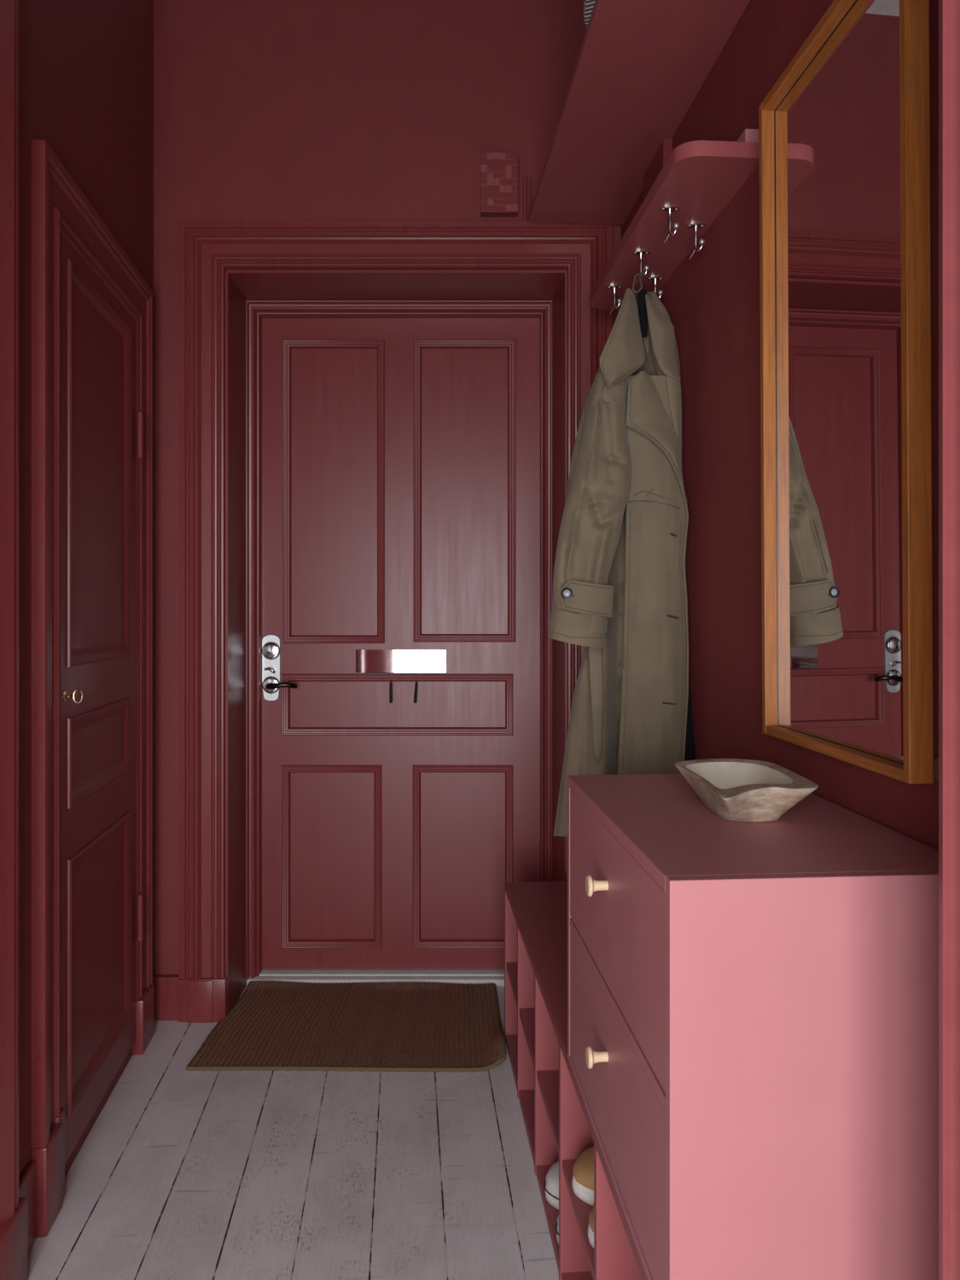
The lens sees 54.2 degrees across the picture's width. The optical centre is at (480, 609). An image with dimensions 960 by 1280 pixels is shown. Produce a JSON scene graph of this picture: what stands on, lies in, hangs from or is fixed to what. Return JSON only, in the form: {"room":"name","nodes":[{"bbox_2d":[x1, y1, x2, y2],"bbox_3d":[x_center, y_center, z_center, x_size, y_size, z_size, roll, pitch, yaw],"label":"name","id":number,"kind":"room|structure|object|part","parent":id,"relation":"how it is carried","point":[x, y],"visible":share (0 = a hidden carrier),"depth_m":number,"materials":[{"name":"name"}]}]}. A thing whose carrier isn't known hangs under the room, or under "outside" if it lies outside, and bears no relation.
{"room":"entrance hallway","nodes":[
{"label":"entrance hallway","id":0,"kind":"room"},
{"bbox_2d":[18,0,153,1179],"bbox_3d":[-1.089,-0.320,1.868,0.622,3.100,1.934,0,0,0],"label":"wall","id":1,"kind":"structure","parent":0,"point":[86,66],"depth_m":2.05,"materials":[{"name":"red paint"}]},
{"bbox_2d":[0,0,27,1279],"bbox_3d":[-0.839,-0.070,1.649,0.038,2.600,0.140,0,0,-6],"label":"trim","id":2,"kind":"structure","parent":1,"relation":"attached to","point":[13,1207],"depth_m":1.66,"materials":[{"name":"red paint"}]},
{"bbox_2d":[18,1159,36,1253],"bbox_3d":[-0.865,1.153,1.768,0.012,0.155,0.143,0,0,-6],"label":"baseboard","id":3,"kind":"structure","parent":1,"relation":"attached to","point":[27,1182],"depth_m":1.80,"materials":[{"name":"red paint"}]},
{"bbox_2d":[31,139,154,1237],"bbox_3d":[-0.911,0.155,2.277,0.032,2.150,0.890,0,0,-6],"label":"trim","id":4,"kind":"structure","parent":1,"relation":"attached to","point":[59,204],"depth_m":1.93,"materials":[{"name":"red paint"}]},
{"bbox_2d":[59,231,144,1163],"bbox_3d":[-0.900,0.193,2.286,0.048,1.985,0.621,0,0,-6],"label":"door","id":5,"kind":"structure","parent":1,"relation":"in","point":[97,332],"depth_m":2.23,"materials":[{"name":"red paint"}]},
{"bbox_3d":[-0.914,0.818,2.269,0.013,0.555,0.500,0,0,-6],"label":"panel","id":6,"kind":"part","parent":5,"relation":"part of","materials":[{"name":"red paint"}]},
{"bbox_3d":[-0.914,0.333,2.269,0.013,0.195,0.500,0,0,-6],"label":"panel","id":7,"kind":"part","parent":5,"relation":"part of","materials":[{"name":"red paint"}]},
{"bbox_3d":[-0.914,-0.315,2.269,0.013,0.880,0.500,0,0,-6],"label":"panel","id":8,"kind":"part","parent":5,"relation":"part of","materials":[{"name":"red paint"}]},
{"bbox_2d":[27,985,558,1279],"bbox_3d":[-0.156,1.260,-0.564,6.000,0.060,8.500,0,0,-5],"label":"floor","id":9,"kind":"structure","parent":0,"point":[181,1174],"depth_m":2.02,"materials":[{"name":"white wood"}]},
{"bbox_2d":[185,980,506,1072],"bbox_3d":[-0.354,1.210,2.777,0.862,0.043,0.579,0,0,0],"label":"doormat","id":10,"kind":"object","parent":9,"relation":"on","point":[275,1026],"visible":1,"depth_m":2.72,"materials":[{"name":"brown fabric"}]},
{"bbox_2d":[504,880,647,1279],"bbox_3d":[0.315,1.005,1.857,0.360,0.450,1.683,0,0,-5],"label":"shoe rack","id":11,"kind":"object","parent":9,"relation":"on","point":[558,1125],"visible":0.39,"depth_m":2.02,"materials":[{"name":"red paint"}]},
{"bbox_3d":[0.250,1.014,2.687,0.360,0.432,0.018,0,0,-4],"label":"panel","id":12,"kind":"part","parent":11,"relation":"part of","materials":[{"name":"red paint"}]},
{"bbox_2d":[506,962,517,1005],"bbox_3d":[0.259,1.010,2.534,0.347,0.016,0.289,0,0,-5],"label":"shelf","id":13,"kind":"object","parent":11,"relation":"attached to","point":[511,968],"depth_m":2.57,"materials":[{"name":"red paint"}]},
{"bbox_2d":[518,1007,534,1066],"bbox_3d":[0.283,1.010,2.221,0.347,0.016,0.302,0,0,-5],"label":"shelf","id":14,"kind":"object","parent":11,"relation":"attached to","point":[526,1015],"depth_m":2.27,"materials":[{"name":"red paint"}]},
{"bbox_2d":[536,1070,558,1155],"bbox_3d":[0.309,1.010,1.897,0.347,0.016,0.313,0,0,-5],"label":"shelf","id":15,"kind":"object","parent":11,"relation":"attached to","point":[548,1080],"depth_m":1.94,"materials":[{"name":"red paint"}]},
{"bbox_2d":[544,1160,558,1210],"bbox_3d":[0.268,1.147,1.934,0.276,0.121,0.097,0,0,-7],"label":"sneaker","id":16,"kind":"object","parent":11,"relation":"on","point":[551,1184],"visible":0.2,"depth_m":1.90,"materials":[{"name":"white rubber"}]},
{"bbox_2d":[555,1215,558,1245],"bbox_3d":[0.281,1.147,1.797,0.276,0.121,0.097,0,0,-5],"label":"sneaker","id":17,"kind":"object","parent":11,"relation":"on","point":[557,1224],"visible":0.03,"depth_m":1.78,"materials":[{"name":"white rubber"}]},
{"bbox_2d":[562,1159,593,1279],"bbox_3d":[0.334,1.010,1.570,0.347,0.016,0.306,0,0,-5],"label":"shelf","id":18,"kind":"object","parent":11,"relation":"attached to","point":[582,1209],"depth_m":1.56,"materials":[{"name":"red paint"}]},
{"bbox_2d":[571,1143,593,1205],"bbox_3d":[0.293,0.943,1.629,0.272,0.117,0.094,0,0,-9],"label":"sneaker","id":19,"kind":"object","parent":11,"relation":"on","point":[583,1168],"visible":0.18,"depth_m":1.59,"materials":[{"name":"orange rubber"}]},
{"bbox_2d":[587,1204,593,1248],"bbox_3d":[0.305,0.943,1.496,0.272,0.117,0.094,0,0,-7],"label":"sneaker","id":20,"kind":"object","parent":11,"relation":"on","point":[590,1217],"visible":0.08,"depth_m":1.48,"materials":[{"name":"white rubber"}]},
{"bbox_2d":[567,773,938,1279],"bbox_3d":[0.341,0.534,1.330,0.384,0.491,0.638,0,0,-4],"label":"dresser","id":21,"kind":"object","parent":11,"relation":"on","point":[753,1007],"visible":0.98,"depth_m":1.02,"materials":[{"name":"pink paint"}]},
{"bbox_3d":[0.164,0.627,1.315,0.029,0.029,0.029,0,0,-4],"label":"knob","id":22,"kind":"part","parent":21,"relation":"part of","materials":[{"name":"brown wood"}]},
{"bbox_3d":[0.164,0.387,1.315,0.029,0.029,0.029,0,0,-4],"label":"knob","id":23,"kind":"part","parent":21,"relation":"part of","materials":[{"name":"brown wood"}]},
{"bbox_3d":[0.227,0.539,1.321,0.099,0.015,0.602,0,0,-5],"label":"rail","id":24,"kind":"part","parent":21,"relation":"part of","materials":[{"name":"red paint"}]},
{"bbox_3d":[0.327,0.656,1.329,0.299,0.218,0.598,0,0,-5],"label":"drawer","id":25,"kind":"part","parent":21,"relation":"part of","materials":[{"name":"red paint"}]},
{"bbox_3d":[0.327,0.418,1.329,0.299,0.218,0.598,0,0,-5],"label":"drawer","id":26,"kind":"part","parent":21,"relation":"part of","materials":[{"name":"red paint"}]},
{"bbox_3d":[0.330,0.534,1.640,0.356,0.491,0.018,0,0,-4],"label":"panel","id":27,"kind":"part","parent":21,"relation":"part of","materials":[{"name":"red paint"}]},
{"bbox_2d":[674,758,818,821],"bbox_3d":[0.375,0.261,1.346,0.162,0.055,0.298,0,0,0],"label":"wooden bowl","id":28,"kind":"object","parent":21,"relation":"on","point":[734,789],"visible":1,"depth_m":1.30,"materials":[{"name":"brown wood"}]},
{"bbox_3d":[0.379,0.534,1.022,0.356,0.491,0.018,0,0,-4],"label":"panel","id":29,"kind":"part","parent":21,"relation":"part of","materials":[{"name":"pink paint"}]},
{"bbox_2d":[153,0,620,975],"bbox_3d":[-0.250,-0.320,3.027,2.100,3.100,0.394,0,0,0],"label":"wall","id":30,"kind":"structure","parent":0,"point":[264,110],"depth_m":2.83,"materials":[{"name":"red paint"}]},
{"bbox_2d":[153,974,178,1020],"bbox_3d":[-0.943,1.165,2.817,0.081,0.130,0.026,0,0,0],"label":"baseboard","id":31,"kind":"structure","parent":30,"relation":"attached to","point":[165,986],"depth_m":2.80,"materials":[{"name":"red paint"}]},
{"bbox_2d":[246,968,504,985],"bbox_3d":[-0.264,1.216,3.131,1.000,0.027,0.138,0,0,0],"label":"threshold","id":32,"kind":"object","parent":30,"relation":"attached to","point":[496,976],"depth_m":3.09,"materials":[{"name":"white paint"}]},
{"bbox_2d":[177,221,612,1023],"bbox_3d":[-0.251,0.036,2.814,1.302,2.388,0.051,0,0,0],"label":"trim","id":33,"kind":"structure","parent":30,"relation":"attached to","point":[206,249],"depth_m":2.80,"materials":[{"name":"red paint"}]},
{"bbox_2d":[225,270,567,1013],"bbox_3d":[-0.254,0.106,2.952,1.034,2.248,0.264,0,0,0],"label":"trim","id":34,"kind":"structure","parent":30,"relation":"attached to","point":[241,286],"depth_m":2.92,"materials":[{"name":"red paint"}]},
{"bbox_2d":[246,299,552,986],"bbox_3d":[-0.264,0.110,3.100,1.007,2.240,0.078,0,0,0],"label":"trim","id":35,"kind":"structure","parent":30,"relation":"attached to","point":[257,310],"depth_m":3.08,"materials":[{"name":"red paint"}]},
{"bbox_2d":[261,318,540,968],"bbox_3d":[-0.262,0.114,3.117,0.931,2.170,0.116,0,0,0],"label":"door","id":36,"kind":"structure","parent":30,"relation":"in","point":[401,456],"depth_m":3.13,"materials":[{"name":"red paint"}]},
{"bbox_3d":[-0.695,0.195,3.126,0.063,0.222,0.008,0,0,0],"label":"lock plate","id":37,"kind":"part","parent":36,"relation":"part of","materials":[{"name":"metal"}]},
{"bbox_3d":[-0.653,0.252,3.090,0.105,0.025,0.061,0,0,0],"label":"handle","id":38,"kind":"part","parent":36,"relation":"part of","materials":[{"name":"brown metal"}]},
{"bbox_3d":[-0.494,0.825,3.131,0.333,0.610,0.019,0,0,0],"label":"panel","id":39,"kind":"part","parent":36,"relation":"part of","materials":[{"name":"red paint"}]},
{"bbox_3d":[-0.487,-0.392,3.131,0.340,1.012,0.019,0,0,0],"label":"panel","id":40,"kind":"part","parent":36,"relation":"part of","materials":[{"name":"red paint"}]},
{"bbox_3d":[-0.275,0.318,3.131,0.772,0.206,0.019,0,0,0],"label":"panel","id":41,"kind":"part","parent":36,"relation":"part of","materials":[{"name":"red paint"}]},
{"bbox_3d":[-0.263,0.173,3.128,0.302,0.078,0.004,0,0,0],"label":"letter plate","id":42,"kind":"part","parent":36,"relation":"part of","materials":[{"name":"silver metal"}]},
{"bbox_3d":[-0.057,0.825,3.131,0.336,0.610,0.019,0,0,0],"label":"panel","id":43,"kind":"part","parent":36,"relation":"part of","materials":[{"name":"red paint"}]},
{"bbox_3d":[-0.051,-0.394,3.131,0.342,1.007,0.019,0,0,0],"label":"panel","id":44,"kind":"part","parent":36,"relation":"part of","materials":[{"name":"red paint"}]},
{"bbox_2d":[480,151,517,216],"bbox_3d":[0.058,-1.269,2.808,0.110,0.175,0.043,0,0,0],"label":"door chime","id":45,"kind":"object","parent":30,"relation":"attached to","point":[498,171],"visible":1,"depth_m":2.79,"materials":[{"name":"red paint"}]},
{"bbox_2d":[523,175,531,221],"bbox_3d":[0.142,-1.230,2.822,0.025,0.141,0.012,0,0,0],"label":"pipe","id":46,"kind":"object","parent":30,"relation":"attached to","point":[525,177],"visible":0.97,"depth_m":2.82,"materials":[{"name":"red paint"}]},
{"bbox_2d":[547,270,695,836],"bbox_3d":[0.315,-0.115,2.087,0.338,1.297,0.244,0,0,0],"label":"coat","id":47,"kind":"object","parent":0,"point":[619,589],"visible":0.95,"depth_m":2.06,"materials":[{"name":"fabric"}]},
{"bbox_3d":[0.380,0.138,2.071,0.158,0.768,0.032,0,0,0],"label":"panel","id":48,"kind":"part","parent":47,"relation":"part of","materials":[{"name":"fabric"}]},
{"bbox_2d":[620,0,938,850],"bbox_3d":[0.612,-0.320,1.815,0.376,3.100,2.030,0,0,0],"label":"wall","id":49,"kind":"structure","parent":0,"point":[711,300],"depth_m":1.84,"materials":[{"name":"red paint"}]},
{"bbox_2d":[529,0,750,224],"bbox_3d":[0.361,-1.152,1.816,0.284,0.022,1.925,0,0,-4],"label":"shelf","id":50,"kind":"object","parent":49,"relation":"attached to","point":[641,66],"visible":1,"depth_m":2.09,"materials":[{"name":"red paint"}]},
{"bbox_2d":[583,0,595,28],"bbox_3d":[0.357,-1.270,1.733,0.302,0.212,0.427,0,0,-4],"label":"woven basket","id":51,"kind":"object","parent":50,"relation":"on","point":[588,4],"visible":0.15,"depth_m":1.82,"materials":[{"name":"grey wicker"}]},
{"bbox_2d":[589,128,759,309],"bbox_3d":[0.402,-0.978,2.124,0.156,0.325,0.868,0,0,-4],"label":"hook rail","id":52,"kind":"object","parent":49,"relation":"attached to","point":[701,177],"visible":0.94,"depth_m":1.94,"materials":[{"name":"red paint"}]},
{"bbox_2d":[606,284,622,314],"bbox_3d":[0.340,-0.782,2.367,0.039,0.069,0.026,0,0,24],"label":"coat hook","id":53,"kind":"object","parent":52,"relation":"attached to","point":[613,287],"visible":1,"depth_m":2.36,"materials":[{"name":"silver metal"}]},
{"bbox_3d":[0.339,-0.814,2.368,0.040,0.004,0.020,0,0,-5],"label":"plate","id":54,"kind":"part","parent":53,"relation":"part of","materials":[{"name":"silver metal"}]},
{"bbox_3d":[0.339,-0.780,2.369,0.013,0.066,0.037,0,0,-35],"label":"rod","id":55,"kind":"part","parent":53,"relation":"part of","materials":[{"name":"silver metal"}]},
{"bbox_2d":[632,250,649,283],"bbox_3d":[0.368,-0.782,2.140,0.039,0.069,0.026,0,0,24],"label":"coat hook","id":56,"kind":"object","parent":52,"relation":"attached to","point":[641,253],"visible":0.95,"depth_m":2.14,"materials":[{"name":"silver metal"}]},
{"bbox_3d":[0.367,-0.814,2.140,0.040,0.004,0.020,0,0,-5],"label":"plate","id":57,"kind":"part","parent":56,"relation":"part of","materials":[{"name":"silver metal"}]},
{"bbox_2d":[646,275,663,299],"bbox_3d":[0.431,-0.782,2.305,0.039,0.069,0.026,0,0,24],"label":"coat hook","id":58,"kind":"object","parent":52,"relation":"attached to","point":[654,278],"visible":0.79,"depth_m":2.30,"materials":[{"name":"silver metal"}]},
{"bbox_3d":[0.430,-0.814,2.306,0.040,0.004,0.020,0,0,-5],"label":"plate","id":59,"kind":"part","parent":58,"relation":"part of","materials":[{"name":"silver metal"}]},
{"bbox_3d":[0.430,-0.780,2.307,0.013,0.066,0.037,0,0,-35],"label":"rod","id":60,"kind":"part","parent":58,"relation":"part of","materials":[{"name":"silver metal"}]},
{"bbox_2d":[660,205,679,244],"bbox_3d":[0.387,-0.782,1.906,0.039,0.069,0.026,0,0,24],"label":"coat hook","id":61,"kind":"object","parent":52,"relation":"attached to","point":[667,208],"visible":1,"depth_m":1.90,"materials":[{"name":"silver metal"}]},
{"bbox_3d":[0.386,-0.814,1.906,0.040,0.004,0.020,0,0,-5],"label":"plate","id":62,"kind":"part","parent":61,"relation":"part of","materials":[{"name":"silver metal"}]},
{"bbox_2d":[686,222,704,259],"bbox_3d":[0.458,-0.782,1.988,0.039,0.069,0.026,0,0,24],"label":"coat hook","id":63,"kind":"object","parent":52,"relation":"attached to","point":[695,225],"visible":1,"depth_m":1.99,"materials":[{"name":"silver metal"}]},
{"bbox_3d":[0.457,-0.814,1.989,0.040,0.004,0.020,0,0,-5],"label":"plate","id":64,"kind":"part","parent":63,"relation":"part of","materials":[{"name":"silver metal"}]},
{"bbox_2d":[758,0,938,784],"bbox_3d":[0.516,-0.323,1.368,0.046,1.068,0.470,0,0,-5],"label":"wall mirror","id":65,"kind":"object","parent":49,"relation":"attached to","point":[844,130],"visible":1,"depth_m":1.32,"materials":[{"name":"brown wood"}]},
{"bbox_3d":[0.509,-0.850,1.367,0.030,0.014,0.441,0,0,-4],"label":"frame rail","id":66,"kind":"part","parent":65,"relation":"part of","materials":[{"name":"brown wood"}]},
{"bbox_3d":[0.515,0.204,1.368,0.030,0.014,0.441,0,0,-4],"label":"frame rail","id":67,"kind":"part","parent":65,"relation":"part of","materials":[{"name":"brown wood"}]},
{"bbox_2d":[774,0,903,763],"bbox_3d":[0.521,-0.323,1.368,0.010,1.043,0.445,0,0,-5],"label":"mirror glass","id":68,"kind":"object","parent":65,"relation":"on","point":[839,579],"depth_m":1.35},
{"bbox_2d":[938,0,959,1279],"bbox_3d":[0.743,-0.320,0.550,0.714,3.100,0.500,0,0,0],"label":"wall","id":69,"kind":"structure","parent":0,"point":[949,10],"depth_m":0.78,"materials":[{"name":"red paint"}]}
]}

